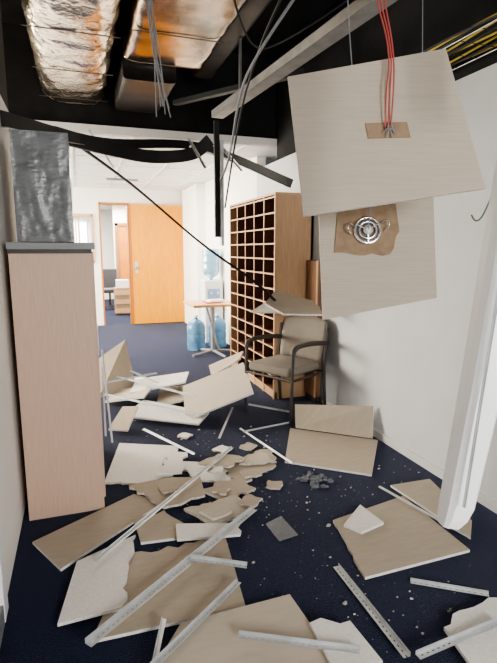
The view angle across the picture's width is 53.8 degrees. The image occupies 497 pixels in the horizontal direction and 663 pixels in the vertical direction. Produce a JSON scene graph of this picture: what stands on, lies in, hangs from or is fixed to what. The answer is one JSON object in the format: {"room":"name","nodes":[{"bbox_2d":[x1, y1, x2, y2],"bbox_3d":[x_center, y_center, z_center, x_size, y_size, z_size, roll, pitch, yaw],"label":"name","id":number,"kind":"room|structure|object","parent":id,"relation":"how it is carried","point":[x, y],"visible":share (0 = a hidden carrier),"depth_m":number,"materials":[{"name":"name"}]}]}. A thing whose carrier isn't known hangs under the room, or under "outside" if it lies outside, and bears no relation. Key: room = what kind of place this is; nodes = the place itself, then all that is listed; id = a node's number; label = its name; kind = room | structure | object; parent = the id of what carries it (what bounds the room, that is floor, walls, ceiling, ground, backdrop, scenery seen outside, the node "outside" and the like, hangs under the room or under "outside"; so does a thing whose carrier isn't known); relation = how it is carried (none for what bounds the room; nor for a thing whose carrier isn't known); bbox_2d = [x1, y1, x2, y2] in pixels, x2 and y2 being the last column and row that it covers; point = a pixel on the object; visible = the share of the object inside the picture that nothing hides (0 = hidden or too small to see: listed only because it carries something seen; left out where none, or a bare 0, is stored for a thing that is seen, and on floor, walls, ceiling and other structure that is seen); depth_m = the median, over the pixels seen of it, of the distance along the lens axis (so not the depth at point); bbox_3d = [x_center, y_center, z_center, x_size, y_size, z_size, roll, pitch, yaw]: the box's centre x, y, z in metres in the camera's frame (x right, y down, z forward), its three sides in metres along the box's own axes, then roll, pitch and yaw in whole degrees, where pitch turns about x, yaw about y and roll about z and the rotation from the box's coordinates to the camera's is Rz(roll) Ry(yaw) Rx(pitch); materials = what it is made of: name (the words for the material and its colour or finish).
{"room":"damaged office corridor","nodes":[
{"label":"damaged office corridor","id":0,"kind":"room"},
{"bbox_2d":[0,6,26,593],"bbox_3d":[-0.487,-0.316,0.072,0.120,3.500,6.950,-3,10,-19],"label":"wall","id":1,"kind":"structure","parent":0,"point":[13,487],"depth_m":2.52,"materials":[{"name":"paint"}]},
{"bbox_2d":[0,605,4,646],"bbox_3d":[-0.128,1.509,-0.473,0.012,0.080,5.130,-3,10,-19],"label":"baseboard","id":2,"kind":"structure","parent":1,"relation":"attached to","point":[2,618],"depth_m":1.87,"materials":[{"name":"grey"}]},
{"bbox_2d":[0,516,8,621],"bbox_3d":[-0.986,0.007,1.775,0.035,2.300,0.090,-3,10,-19],"label":"trim","id":3,"kind":"structure","parent":1,"relation":"attached to","point":[3,585],"depth_m":1.93,"materials":[{"name":"white"}]},
{"bbox_2d":[56,126,213,162],"bbox_3d":[-0.973,-1.630,4.196,0.342,0.337,1.681,7,12,38],"label":"trim","id":4,"kind":"structure","parent":1,"relation":"attached to","point":[91,144],"depth_m":4.43,"materials":[{"name":"black metal"}]},
{"bbox_2d":[0,110,292,187],"bbox_3d":[-0.881,-1.490,3.914,1.167,0.513,2.667,8,12,40],"label":"trim","id":5,"kind":"structure","parent":1,"relation":"attached to","point":[9,120],"depth_m":4.58,"materials":[{"name":"black metal"}]},
{"bbox_2d":[83,150,275,300],"bbox_3d":[-0.618,-0.917,4.205,1.699,1.326,0.340,-2,10,-10],"label":"cable","id":6,"kind":"object","parent":1,"relation":"hanging from","point":[87,152],"visible":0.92,"depth_m":4.32,"materials":[{"name":"rubber"}]},
{"bbox_2d":[265,290,321,315],"bbox_3d":[0.419,-0.249,4.324,0.513,0.205,0.419,2,10,10],"label":"tile","id":7,"kind":"structure","parent":6,"relation":"hanging from","point":[285,303],"depth_m":4.30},
{"bbox_2d":[251,302,279,313],"bbox_3d":[0.174,-0.215,4.417,0.298,0.085,0.213,0,10,1],"label":"tile","id":8,"kind":"structure","parent":7,"relation":"hanging from","point":[263,308],"depth_m":4.34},
{"bbox_2d":[188,137,205,168],"bbox_3d":[-0.453,-1.566,4.290,0.239,0.292,0.018,9,13,44],"label":"metal strip","id":9,"kind":"object","parent":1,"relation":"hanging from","point":[189,139],"visible":1,"depth_m":4.29,"materials":[{"name":"metal"}]},
{"bbox_2d":[213,120,223,245],"bbox_3d":[-0.237,-1.181,3.934,0.065,0.970,0.060,-3,10,-19],"label":"channel","id":10,"kind":"object","parent":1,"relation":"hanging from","point":[218,145],"visible":0.96,"depth_m":3.93,"materials":[{"name":"black metal"}]},
{"bbox_2d":[73,209,114,298],"bbox_3d":[-4.900,-2.201,14.060,8.000,2.600,0.100,-3,10,-19],"label":"wall","id":11,"kind":"structure","parent":0,"point":[106,216],"depth_m":14.19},
{"bbox_3d":[-4.883,-1.945,13.958,0.740,0.050,0.120,-3,10,-19],"label":"sill","id":12,"kind":"structure","parent":11,"relation":"attached to","visible":0},
{"bbox_2d":[74,222,86,242],"bbox_3d":[-4.891,-2.529,13.901,0.650,1.100,0.040,-3,10,-19],"label":"glass","id":13,"kind":"object","parent":12,"relation":"on","point":[83,227],"visible":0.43,"depth_m":13.89,"materials":[{"name":"white"}]},
{"bbox_2d":[112,205,126,268],"bbox_3d":[-3.084,-2.002,12.872,0.850,2.600,0.080,-3,10,-19],"label":"wall","id":14,"kind":"structure","parent":0,"point":[118,212],"depth_m":12.59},
{"bbox_2d":[114,223,119,278],"bbox_3d":[-3.392,-1.730,12.703,0.070,2.120,0.120,-3,10,-19],"label":"frame","id":15,"kind":"object","parent":14,"relation":"attached to","point":[115,227],"visible":0.64,"depth_m":12.60,"materials":[{"name":"brown wood"}]},
{"bbox_2d":[118,226,128,279],"bbox_3d":[-3.076,-1.720,12.820,0.600,2.040,0.050,-3,10,-19],"label":"leaf","id":16,"kind":"object","parent":14,"relation":"attached to","point":[122,230],"visible":0.21,"depth_m":12.68,"materials":[{"name":"brown wood"}]},
{"bbox_2d":[72,187,181,325],"bbox_3d":[-2.246,-1.436,9.549,2.440,2.580,0.120,-3,10,-19],"label":"wall","id":17,"kind":"structure","parent":0,"point":[94,200],"depth_m":9.26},
{"bbox_2d":[98,202,105,324],"bbox_3d":[-2.808,-1.276,9.379,0.030,2.320,0.160,-3,10,-19],"label":"door frame","id":18,"kind":"structure","parent":17,"relation":"attached to","point":[98,202],"depth_m":9.30,"materials":[{"name":"brown wood"}]},
{"bbox_2d":[126,203,132,323],"bbox_3d":[-2.310,-1.303,9.543,0.040,2.320,0.170,-3,10,-19],"label":"door frame","id":19,"kind":"structure","parent":17,"relation":"attached to","point":[127,210],"depth_m":9.48,"materials":[{"name":"brown wood"}]},
{"bbox_2d":[128,204,134,323],"bbox_3d":[-2.249,-1.279,9.429,0.030,2.290,0.060,-3,10,-19],"label":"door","id":20,"kind":"structure","parent":17,"relation":"in","point":[128,204],"depth_m":9.40,"materials":[{"name":"brown wood"}]},
{"bbox_2d":[105,386,151,402],"bbox_3d":[-1.142,0.592,4.687,0.454,0.144,0.600,-3,10,-19],"label":"tile","id":21,"kind":"structure","parent":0,"point":[124,392],"depth_m":4.61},
{"bbox_2d":[104,372,156,383],"bbox_3d":[-1.101,0.436,4.622,0.570,0.114,0.611,-3,10,-19],"label":"bar","id":22,"kind":"object","parent":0,"point":[155,372],"depth_m":4.61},
{"bbox_2d":[2,23,277,138],"bbox_3d":[-1.761,-2.452,4.776,10.000,0.840,0.100,-3,10,-19],"label":"wall","id":23,"kind":"structure","parent":0,"point":[259,115],"depth_m":5.04,"materials":[{"name":"paint"}]},
{"bbox_2d":[36,120,276,209],"bbox_3d":[-3.630,-2.894,10.205,10.000,0.080,11.700,-3,10,-19],"label":"ceiling","id":24,"kind":"structure","parent":0,"point":[269,153],"depth_m":6.45,"materials":[{"name":"white tile"}]},
{"bbox_2d":[70,133,276,190],"bbox_3d":[-2.450,-2.285,6.832,8.424,0.010,4.450,-3,10,-19],"label":"grid","id":25,"kind":"object","parent":24,"relation":"attached to","point":[132,137],"depth_m":6.99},
{"bbox_2d":[117,376,199,397],"bbox_3d":[-0.874,0.515,4.606,0.661,0.064,0.809,-3,10,-19],"label":"bar","id":26,"kind":"object","parent":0,"point":[152,385],"depth_m":4.59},
{"bbox_2d":[130,372,188,393],"bbox_3d":[-0.878,0.490,4.842,0.603,0.135,0.550,-3,10,-19],"label":"tile","id":27,"kind":"structure","parent":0,"point":[168,380],"depth_m":4.79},
{"bbox_2d":[0,0,336,59],"bbox_3d":[-0.358,-2.243,0.679,10.000,0.100,8.800,-3,10,-19],"label":"ceiling","id":28,"kind":"structure","parent":0,"point":[301,13],"depth_m":4.47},
{"bbox_2d":[21,0,120,104],"bbox_3d":[-0.983,-2.180,2.670,0.638,0.680,4.300,-3,10,-19],"label":"duct","id":29,"kind":"object","parent":28,"relation":"hanging from","point":[72,41],"visible":1,"depth_m":3.40,"materials":[{"name":"metal"}]},
{"bbox_2d":[114,55,175,112],"bbox_3d":[-1.061,-2.502,4.682,0.478,0.710,1.604,-3,10,-19],"label":"ventilation duct","id":30,"kind":"object","parent":28,"relation":"hanging from","point":[134,91],"visible":0.78,"depth_m":4.14,"materials":[{"name":"metal"}]},
{"bbox_2d":[147,0,170,117],"bbox_3d":[-0.505,-1.856,2.686,0.107,1.129,0.758,-1,10,-6],"label":"cable bundle","id":31,"kind":"object","parent":28,"relation":"hanging from","point":[154,39],"visible":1,"depth_m":2.87,"materials":[{"name":"grey"}]},
{"bbox_2d":[121,0,246,68],"bbox_3d":[-0.151,-2.166,2.373,0.678,0.610,3.200,-3,10,-19],"label":"duct","id":32,"kind":"object","parent":28,"relation":"hanging from","point":[188,31],"visible":0.98,"depth_m":3.30,"materials":[{"name":"metal"}]},
{"bbox_2d":[192,0,271,78],"bbox_3d":[0.119,-2.394,3.126,0.258,0.410,3.500,-3,10,-19],"label":"beam","id":33,"kind":"structure","parent":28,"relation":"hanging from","point":[251,10],"depth_m":3.87,"materials":[{"name":"metal"}]},
{"bbox_2d":[219,0,348,207],"bbox_3d":[0.159,-1.389,2.681,1.701,1.258,0.940,8,13,41],"label":"cable","id":34,"kind":"object","parent":28,"relation":"hanging from","point":[260,47],"visible":0.97,"depth_m":2.88,"materials":[{"name":"grey"}]},
{"bbox_2d":[347,0,371,228],"bbox_3d":[0.523,-1.483,2.354,0.024,1.952,0.299,-6,11,-34],"label":"hanging wire","id":35,"kind":"object","parent":28,"relation":"hanging from","point":[347,0],"visible":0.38,"depth_m":2.39,"materials":[{"name":"grey"}]},
{"bbox_2d":[377,0,389,128],"bbox_3d":[0.503,-1.592,1.872,0.028,1.579,0.156,-7,12,-37],"label":"cord","id":36,"kind":"object","parent":28,"relation":"hanging from","point":[377,0],"visible":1,"depth_m":1.91,"materials":[{"name":"red plastic"}]},
{"bbox_2d":[381,0,391,127],"bbox_3d":[0.523,-1.593,1.877,0.023,1.579,0.150,-6,11,-31],"label":"cord","id":37,"kind":"object","parent":28,"relation":"hanging from","point":[381,0],"visible":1,"depth_m":1.92,"materials":[{"name":"red plastic"}]},
{"bbox_2d":[385,0,394,127],"bbox_3d":[0.541,-1.593,1.883,0.022,1.579,0.149,-4,10,-22],"label":"cord","id":38,"kind":"object","parent":28,"relation":"hanging from","point":[385,0],"visible":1,"depth_m":1.92,"materials":[{"name":"red plastic"}]},
{"bbox_2d":[287,48,485,216],"bbox_3d":[0.551,-0.793,1.961,0.787,0.663,0.113,0,10,-1],"label":"panel","id":39,"kind":"object","parent":38,"relation":"hanging from","point":[340,169],"visible":0.93,"depth_m":1.95,"materials":[{"name":"tile"}]},
{"bbox_2d":[365,122,409,138],"bbox_3d":[0.554,-0.800,1.948,0.180,0.065,0.013,0,10,0],"label":"patch","id":40,"kind":"object","parent":39,"relation":"attached to","point":[374,130],"visible":1,"depth_m":1.95,"materials":[{"name":"cardboard"}]},
{"bbox_2d":[422,0,422,52],"bbox_3d":[0.835,-1.576,2.347,0.096,1.766,0.004,6,11,34],"label":"wire","id":41,"kind":"object","parent":28,"relation":"hanging from","point":[422,0],"visible":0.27,"depth_m":2.36,"materials":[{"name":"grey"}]},
{"bbox_2d":[318,197,436,319],"bbox_3d":[0.651,-0.388,2.476,0.597,0.653,0.114,0,10,-1],"label":"panel","id":42,"kind":"object","parent":41,"relation":"hanging from","point":[350,283],"visible":0.64,"depth_m":2.47,"materials":[{"name":"tile"}]},
{"bbox_2d":[334,203,398,255],"bbox_3d":[0.594,-0.527,2.457,0.327,0.294,0.056,0,10,-1],"label":"cardboard","id":43,"kind":"object","parent":42,"relation":"attached to","point":[345,242],"depth_m":2.46,"materials":[{"name":"cardboard"}]},
{"bbox_2d":[356,219,378,240],"bbox_3d":[0.595,-0.506,2.455,0.120,0.118,0.021,0,10,0],"label":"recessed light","id":44,"kind":"object","parent":43,"relation":"attached to","point":[365,224],"visible":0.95,"depth_m":2.45,"materials":[{"name":"grey"}]},
{"bbox_2d":[358,221,376,239],"bbox_3d":[0.595,-0.506,2.446,0.095,0.094,0.025,0,10,0],"label":"ring","id":45,"kind":"object","parent":44,"relation":"attached to","point":[364,222],"visible":0.99,"depth_m":2.44,"materials":[{"name":"silver metal"}]},
{"bbox_2d":[420,13,496,70],"bbox_3d":[1.472,-1.328,1.579,0.266,0.086,3.401,-3,10,-19],"label":"cable tray","id":46,"kind":"object","parent":28,"relation":"hanging from","point":[491,32],"visible":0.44,"depth_m":2.50,"materials":[{"name":"metal"}]},
{"bbox_2d":[437,157,496,529],"bbox_3d":[0.561,-0.891,0.902,0.322,2.641,0.118,-7,12,-37],"label":"hanging light fixture","id":47,"kind":"object","parent":28,"relation":"hanging from","point":[475,414],"visible":1,"depth_m":1.01,"materials":[{"name":"white metal"}]},
{"bbox_2d":[182,183,206,323],"bbox_3d":[-1.015,-1.368,9.175,0.160,2.570,1.200,-3,10,-19],"label":"column","id":48,"kind":"structure","parent":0,"point":[193,197],"depth_m":8.83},
{"bbox_2d":[183,363,253,417],"bbox_3d":[-0.286,0.523,4.345,0.627,0.394,0.693,-3,10,-19],"label":"tile","id":49,"kind":"structure","parent":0,"point":[230,385],"depth_m":4.31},
{"bbox_2d":[209,351,243,374],"bbox_3d":[-0.241,0.308,4.783,0.365,0.213,0.293,1,10,7],"label":"tile","id":50,"kind":"structure","parent":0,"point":[223,364],"depth_m":4.78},
{"bbox_2d":[173,68,304,105],"bbox_3d":[-0.130,-2.061,4.166,1.502,0.090,0.060,8,13,40],"label":"channel","id":51,"kind":"object","parent":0,"point":[230,89],"depth_m":4.29,"materials":[{"name":"black metal"}]},
{"bbox_2d":[0,299,496,662],"bbox_3d":[-2.246,0.403,6.682,10.000,0.100,20.200,-3,10,-19],"label":"floor","id":52,"kind":"structure","parent":0,"point":[37,592],"depth_m":2.42,"materials":[{"name":"carpet"}]},
{"bbox_2d":[6,242,105,520],"bbox_3d":[-1.138,0.213,3.016,0.423,1.485,0.940,-3,10,-19],"label":"storage cabinet","id":53,"kind":"object","parent":52,"relation":"on","point":[53,295],"visible":0.98,"depth_m":2.58,"materials":[{"name":"laminate"}]},
{"bbox_2d":[9,129,74,242],"bbox_3d":[-1.145,-0.780,2.772,0.279,0.546,0.649,-3,10,-19],"label":"box","id":54,"kind":"object","parent":53,"relation":"on","point":[40,160],"visible":0.98,"depth_m":2.47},
{"bbox_2d":[32,494,156,570],"bbox_3d":[-0.763,1.030,2.576,0.680,0.014,0.600,-3,10,-19],"label":"tile","id":55,"kind":"structure","parent":52,"relation":"on","point":[64,546],"depth_m":2.53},
{"bbox_2d":[102,367,106,435],"bbox_3d":[-1.182,0.556,4.008,0.014,0.441,0.529,-3,10,-17],"label":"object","id":56,"kind":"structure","parent":52,"relation":"on","point":[102,367],"depth_m":4.00,"materials":[{"name":"white paint"}]},
{"bbox_2d":[101,349,112,442],"bbox_3d":[-1.121,0.491,3.883,0.014,0.610,0.580,-4,10,-21],"label":"bar","id":57,"kind":"object","parent":52,"relation":"on","point":[101,349],"depth_m":3.87,"materials":[{"name":"white paint"}]},
{"bbox_2d":[103,269,116,309],"bbox_3d":[-3.354,-1.038,11.922,0.503,0.988,0.543,-3,10,-19],"label":"office chair","id":58,"kind":"object","parent":52,"relation":"on","point":[109,275],"visible":0.66,"depth_m":11.64,"materials":[{"name":"grey fabric"}]},
{"bbox_2d":[99,340,134,396],"bbox_3d":[-1.312,0.364,4.893,0.381,0.527,0.333,-3,10,-19],"label":"tile","id":59,"kind":"structure","parent":52,"relation":"on","point":[117,362],"depth_m":4.92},
{"bbox_2d":[114,279,129,313],"bbox_3d":[-2.827,-0.794,11.105,0.430,0.760,0.400,-3,10,-19],"label":"base cabinet","id":60,"kind":"object","parent":52,"relation":"on","point":[121,291],"visible":0.9,"depth_m":10.93,"materials":[{"name":"wood"}]},
{"bbox_2d":[108,406,137,431],"bbox_3d":[-1.029,0.715,4.048,0.264,0.114,0.403,-3,10,-19],"label":"tile","id":61,"kind":"structure","parent":52,"relation":"on","point":[122,422],"depth_m":4.03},
{"bbox_2d":[105,443,177,484],"bbox_3d":[-0.726,0.898,3.365,0.448,0.014,0.675,-1,10,-3],"label":"tile","id":62,"kind":"structure","parent":52,"relation":"on","point":[131,463],"depth_m":3.33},
{"bbox_2d":[156,452,187,475],"bbox_3d":[-0.507,0.891,3.311,0.175,0.014,0.353,1,10,4],"label":"tile","id":63,"kind":"structure","parent":62,"relation":"on","point":[174,464],"depth_m":3.28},
{"bbox_2d":[134,510,183,544],"bbox_3d":[-0.467,1.028,2.588,0.248,0.014,0.290,-3,10,-19],"label":"tile","id":64,"kind":"structure","parent":52,"relation":"on","point":[161,527],"depth_m":2.55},
{"bbox_2d":[129,476,204,508],"bbox_3d":[-0.472,0.956,2.917,0.441,0.014,0.350,-3,10,-19],"label":"tile","id":65,"kind":"structure","parent":52,"relation":"on","point":[195,490],"depth_m":2.91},
{"bbox_2d":[158,481,180,493],"bbox_3d":[-0.472,0.936,2.936,0.130,0.012,0.118,-3,10,-19],"label":"tile","id":66,"kind":"structure","parent":65,"relation":"on","point":[164,488],"depth_m":2.93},
{"bbox_2d":[92,538,244,642],"bbox_3d":[-0.351,1.101,2.153,0.660,0.014,0.521,-3,10,-19],"label":"tile","id":67,"kind":"structure","parent":52,"relation":"on","point":[186,596],"depth_m":2.10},
{"bbox_2d":[57,535,135,626],"bbox_3d":[-0.650,1.080,2.179,0.256,0.014,0.565,-1,10,-8],"label":"tile","id":68,"kind":"structure","parent":67,"relation":"on","point":[95,589],"depth_m":2.09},
{"bbox_2d":[85,506,256,646],"bbox_3d":[-0.271,1.040,2.219,0.034,0.025,1.118,6,11,32],"label":"slotted steel angle","id":69,"kind":"object","parent":67,"relation":"on","point":[242,517],"visible":0.98,"depth_m":2.07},
{"bbox_2d":[190,554,246,567],"bbox_3d":[-0.136,1.045,2.229,0.262,0.044,0.026,1,10,4],"label":"slotted steel angle","id":70,"kind":"object","parent":67,"relation":"on","point":[199,558],"visible":1,"depth_m":2.23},
{"bbox_2d":[142,428,194,454],"bbox_3d":[-0.613,0.820,3.687,0.017,0.015,0.662,-9,13,-43],"label":"slotted steel angle","id":71,"kind":"object","parent":52,"relation":"on","point":[144,429],"visible":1,"depth_m":3.66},
{"bbox_2d":[134,400,208,425],"bbox_3d":[-0.712,0.698,4.237,0.701,0.065,0.652,-3,10,-19],"label":"tile","id":72,"kind":"structure","parent":52,"relation":"on","point":[145,412],"depth_m":4.19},
{"bbox_2d":[105,393,199,415],"bbox_3d":[-0.877,0.633,4.293,0.701,0.034,0.929,-3,10,-19],"label":"bar","id":73,"kind":"object","parent":72,"relation":"on","point":[115,396],"depth_m":4.25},
{"bbox_2d":[157,384,186,404],"bbox_3d":[-0.664,0.585,4.697,0.503,0.115,0.610,-3,10,-19],"label":"tile","id":74,"kind":"structure","parent":52,"relation":"on","point":[164,396],"depth_m":4.62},
{"bbox_2d":[187,315,205,350],"bbox_3d":[-0.769,0.009,7.186,0.270,0.510,0.270,-3,10,-19],"label":"water bottle","id":75,"kind":"object","parent":52,"relation":"on","point":[195,327],"visible":0.98,"depth_m":7.09,"materials":[{"name":"blue plastic"}]},
{"bbox_2d":[183,299,230,357],"bbox_3d":[-0.512,-0.043,6.811,0.651,0.733,0.650,-3,10,-19],"label":"side table","id":76,"kind":"object","parent":52,"relation":"on","point":[192,303],"visible":0.92,"depth_m":6.75,"materials":[{"name":"brown wood"}]},
{"bbox_2d":[183,461,230,482],"bbox_3d":[-0.277,0.923,3.216,0.235,0.014,0.561,-7,12,-37],"label":"tile","id":77,"kind":"structure","parent":52,"relation":"on","point":[192,468],"depth_m":3.18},
{"bbox_2d":[176,523,240,541],"bbox_3d":[-0.206,1.021,2.521,0.333,0.014,0.141,-1,10,-8],"label":"tile","id":78,"kind":"structure","parent":52,"relation":"on","point":[187,531],"depth_m":2.50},
{"bbox_2d":[200,249,222,342],"bbox_3d":[-0.575,-0.562,7.718,0.290,1.460,0.355,-3,10,-19],"label":"water cooler","id":79,"kind":"object","parent":52,"relation":"on","point":[211,288],"visible":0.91,"depth_m":7.59,"materials":[{"name":"white plastic"}]},
{"bbox_2d":[208,313,225,347],"bbox_3d":[-0.470,-0.025,7.391,0.270,0.510,0.270,-3,10,-19],"label":"water bottle","id":80,"kind":"object","parent":52,"relation":"on","point":[220,324],"visible":0.85,"depth_m":7.30,"materials":[{"name":"blue plastic"}]},
{"bbox_2d":[184,495,254,522],"bbox_3d":[-0.161,0.990,2.713,0.322,0.014,0.234,-6,11,-33],"label":"tile","id":81,"kind":"structure","parent":52,"relation":"on","point":[230,502],"depth_m":2.72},
{"bbox_2d":[199,504,231,520],"bbox_3d":[-0.177,0.981,2.665,0.130,0.014,0.125,9,13,44],"label":"tile","id":82,"kind":"structure","parent":81,"relation":"on","point":[216,511],"depth_m":2.65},
{"bbox_2d":[237,494,262,508],"bbox_3d":[0.010,0.964,2.784,0.112,0.012,0.126,6,11,30],"label":"tile","id":83,"kind":"structure","parent":81,"relation":"on","point":[248,500],"depth_m":2.77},
{"bbox_2d":[204,478,255,498],"bbox_3d":[-0.120,0.959,2.988,0.241,0.014,0.271,9,13,43],"label":"tile","id":84,"kind":"structure","parent":52,"relation":"on","point":[237,487],"depth_m":2.98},
{"bbox_2d":[212,486,230,495],"bbox_3d":[-0.162,0.953,2.936,0.090,0.012,0.097,3,10,16],"label":"tile","id":85,"kind":"structure","parent":84,"relation":"on","point":[221,490],"depth_m":2.92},
{"bbox_2d":[159,594,328,662],"bbox_3d":[-0.039,1.156,1.724,0.650,0.014,0.480,-3,10,-19],"label":"tile","id":86,"kind":"structure","parent":52,"relation":"on","point":[215,640],"depth_m":1.81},
{"bbox_2d":[152,617,165,659],"bbox_3d":[-0.325,1.133,1.738,0.018,0.011,0.316,0,10,-1],"label":"slotted steel angle","id":87,"kind":"object","parent":86,"relation":"on","point":[163,621],"visible":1,"depth_m":1.80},
{"bbox_2d":[150,578,240,662],"bbox_3d":[-0.186,1.105,1.884,0.024,0.019,0.534,6,11,32],"label":"slotted steel angle","id":88,"kind":"object","parent":86,"relation":"on","point":[229,589],"visible":1,"depth_m":1.86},
{"bbox_2d":[310,618,382,662],"bbox_3d":[0.342,1.131,1.766,0.180,0.014,0.279,-3,10,-19],"label":"tile","id":89,"kind":"structure","parent":86,"relation":"on","point":[346,632],"depth_m":1.78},
{"bbox_2d":[238,630,359,653],"bbox_3d":[0.176,1.111,1.754,0.434,0.018,0.024,2,10,10],"label":"slotted steel angle","id":90,"kind":"object","parent":89,"relation":"on","point":[302,642],"visible":1,"depth_m":1.76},
{"bbox_2d":[239,442,256,450],"bbox_3d":[-0.003,0.854,3.637,0.109,0.012,0.118,7,12,35],"label":"tile","id":91,"kind":"structure","parent":52,"relation":"on","point":[247,446],"depth_m":3.62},
{"bbox_2d":[223,448,275,482],"bbox_3d":[0.045,0.904,3.331,0.522,0.014,0.345,-7,12,-36],"label":"tile","id":92,"kind":"structure","parent":52,"relation":"on","point":[234,472],"depth_m":3.27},
{"bbox_2d":[197,454,243,467],"bbox_3d":[-0.183,0.874,3.315,0.265,0.014,0.203,3,10,19],"label":"tile","id":93,"kind":"structure","parent":92,"relation":"on","point":[228,460],"depth_m":3.30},
{"bbox_2d":[93,446,232,561],"bbox_3d":[-0.406,0.932,2.861,0.019,0.016,1.415,4,10,24],"label":"slotted steel angle","id":94,"kind":"object","parent":93,"relation":"on","point":[119,540],"visible":1,"depth_m":2.66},
{"bbox_2d":[240,468,261,478],"bbox_3d":[0.015,0.915,3.161,0.122,0.012,0.114,-3,10,-19],"label":"tile","id":95,"kind":"structure","parent":92,"relation":"on","point":[253,472],"depth_m":3.15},
{"bbox_2d":[239,451,276,464],"bbox_3d":[0.040,0.878,3.378,0.250,0.014,0.200,-3,10,-19],"label":"tile","id":96,"kind":"structure","parent":92,"relation":"on","point":[260,458],"depth_m":3.33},
{"bbox_2d":[239,427,292,463],"bbox_3d":[0.110,0.837,3.647,0.015,0.022,0.779,-5,11,-27],"label":"slotted steel angle","id":97,"kind":"object","parent":52,"relation":"on","point":[240,428],"visible":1,"depth_m":3.59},
{"bbox_2d":[229,192,312,398],"bbox_3d":[0.194,-0.429,5.383,0.390,1.970,1.453,-3,10,-19],"label":"shelving unit","id":98,"kind":"object","parent":52,"relation":"on","point":[271,240],"visible":0.77,"depth_m":4.92,"materials":[{"name":"brown wood"}]},
{"bbox_2d":[266,480,282,489],"bbox_3d":[0.162,0.953,3.042,0.103,0.012,0.102,1,10,7],"label":"tile","id":99,"kind":"structure","parent":52,"relation":"on","point":[272,485],"depth_m":3.02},
{"bbox_2d":[244,316,328,425],"bbox_3d":[0.362,0.304,4.417,0.562,0.844,0.612,9,13,42],"label":"armchair","id":100,"kind":"object","parent":52,"relation":"on","point":[302,339],"visible":0.98,"depth_m":4.39,"materials":[{"name":"fabric"}]},
{"bbox_2d":[304,260,321,402],"bbox_3d":[0.619,0.003,4.678,0.065,1.350,0.240,-3,10,-19],"label":"wood panel","id":101,"kind":"object","parent":52,"relation":"on","point":[313,277],"visible":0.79,"depth_m":4.63,"materials":[{"name":"brown"}]},
{"bbox_2d":[295,471,333,488],"bbox_3d":[0.418,0.938,3.090,0.219,0.027,0.194,9,13,43],"label":"clump","id":102,"kind":"object","parent":52,"relation":"on","point":[313,479],"visible":1,"depth_m":3.10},
{"bbox_2d":[285,428,377,475],"bbox_3d":[0.605,0.860,3.594,0.820,0.014,0.940,-3,10,-19],"label":"tile","id":103,"kind":"structure","parent":52,"relation":"on","point":[335,452],"depth_m":3.53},
{"bbox_2d":[295,404,373,438],"bbox_3d":[0.664,0.678,3.889,0.654,0.235,0.122,4,10,23],"label":"tile","id":104,"kind":"structure","parent":52,"relation":"on","point":[351,420],"depth_m":3.87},
{"bbox_2d":[333,563,410,657],"bbox_3d":[0.483,1.114,2.002,0.028,0.032,0.551,-3,10,-17],"label":"slotted steel angle","id":105,"kind":"object","parent":52,"relation":"on","point":[355,587],"visible":1,"depth_m":1.95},
{"bbox_2d":[333,496,469,579],"bbox_3d":[0.716,1.037,2.536,0.610,0.014,0.560,-3,10,-19],"label":"tile","id":106,"kind":"structure","parent":52,"relation":"on","point":[408,537],"depth_m":2.43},
{"bbox_2d":[344,505,383,533],"bbox_3d":[0.588,1.005,2.625,0.210,0.014,0.240,-3,10,-19],"label":"tile","id":107,"kind":"structure","parent":106,"relation":"on","point":[362,520],"depth_m":2.59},
{"bbox_2d":[379,486,469,537],"bbox_3d":[0.940,0.976,2.690,0.013,0.008,0.612,-6,11,-30],"label":"slotted steel angle","id":108,"kind":"object","parent":106,"relation":"on","point":[381,487],"visible":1,"depth_m":2.71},
{"bbox_2d":[391,479,471,539],"bbox_3d":[1.097,0.983,2.757,0.280,0.014,0.600,-3,10,-19],"label":"tile","id":109,"kind":"structure","parent":52,"relation":"on","point":[424,493],"depth_m":2.87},
{"bbox_2d":[410,578,488,596],"bbox_3d":[0.867,1.104,2.117,0.316,0.013,0.022,3,10,15],"label":"slotted steel angle","id":110,"kind":"object","parent":52,"relation":"on","point":[413,580],"visible":0.99,"depth_m":2.12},
{"bbox_2d":[444,597,496,662],"bbox_3d":[0.871,1.135,1.838,0.262,0.014,0.409,1,10,7],"label":"tile","id":111,"kind":"structure","parent":52,"relation":"on","point":[482,648],"depth_m":1.84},
{"bbox_2d":[415,617,496,659],"bbox_3d":[0.779,1.123,1.800,0.391,0.031,0.026,-4,10,-22],"label":"slotted steel angle","id":112,"kind":"object","parent":111,"relation":"on","point":[439,644],"visible":1,"depth_m":1.80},
{"bbox_3d":[-1.204,-1.365,9.796,0.100,2.360,0.120,-3,10,-19],"label":"post","id":113,"kind":"object","parent":52,"relation":"on","visible":0},
{"bbox_2d":[129,203,184,323],"bbox_3d":[-1.738,-1.312,9.599,1.080,2.300,0.065,-3,10,-19],"label":"leaf","id":114,"kind":"object","parent":113,"relation":"attached to","point":[157,240],"depth_m":9.56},
{"bbox_2d":[115,373,493,639],"bbox_3d":[-0.043,0.808,3.920,2.203,0.011,4.789,-2,10,-10],"label":"debris","id":115,"kind":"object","parent":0,"point":[328,524],"depth_m":2.53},
{"bbox_2d":[212,0,397,118],"bbox_3d":[0.305,-2.146,3.071,0.330,0.880,3.008,-3,10,-19],"label":"channel","id":116,"kind":"object","parent":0,"point":[360,11],"depth_m":2.99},
{"bbox_2d":[205,0,496,501],"bbox_3d":[0.990,-0.937,3.781,0.120,3.500,13.100,-3,10,-19],"label":"wall","id":117,"kind":"structure","parent":0,"point":[404,361],"depth_m":3.30,"materials":[{"name":"paint"}]},
{"bbox_2d":[326,399,496,513],"bbox_3d":[1.886,1.224,1.292,0.015,0.060,7.200,-3,10,-19],"label":"baseboard","id":118,"kind":"structure","parent":117,"relation":"attached to","point":[486,501],"depth_m":3.33,"materials":[{"name":"grey"}]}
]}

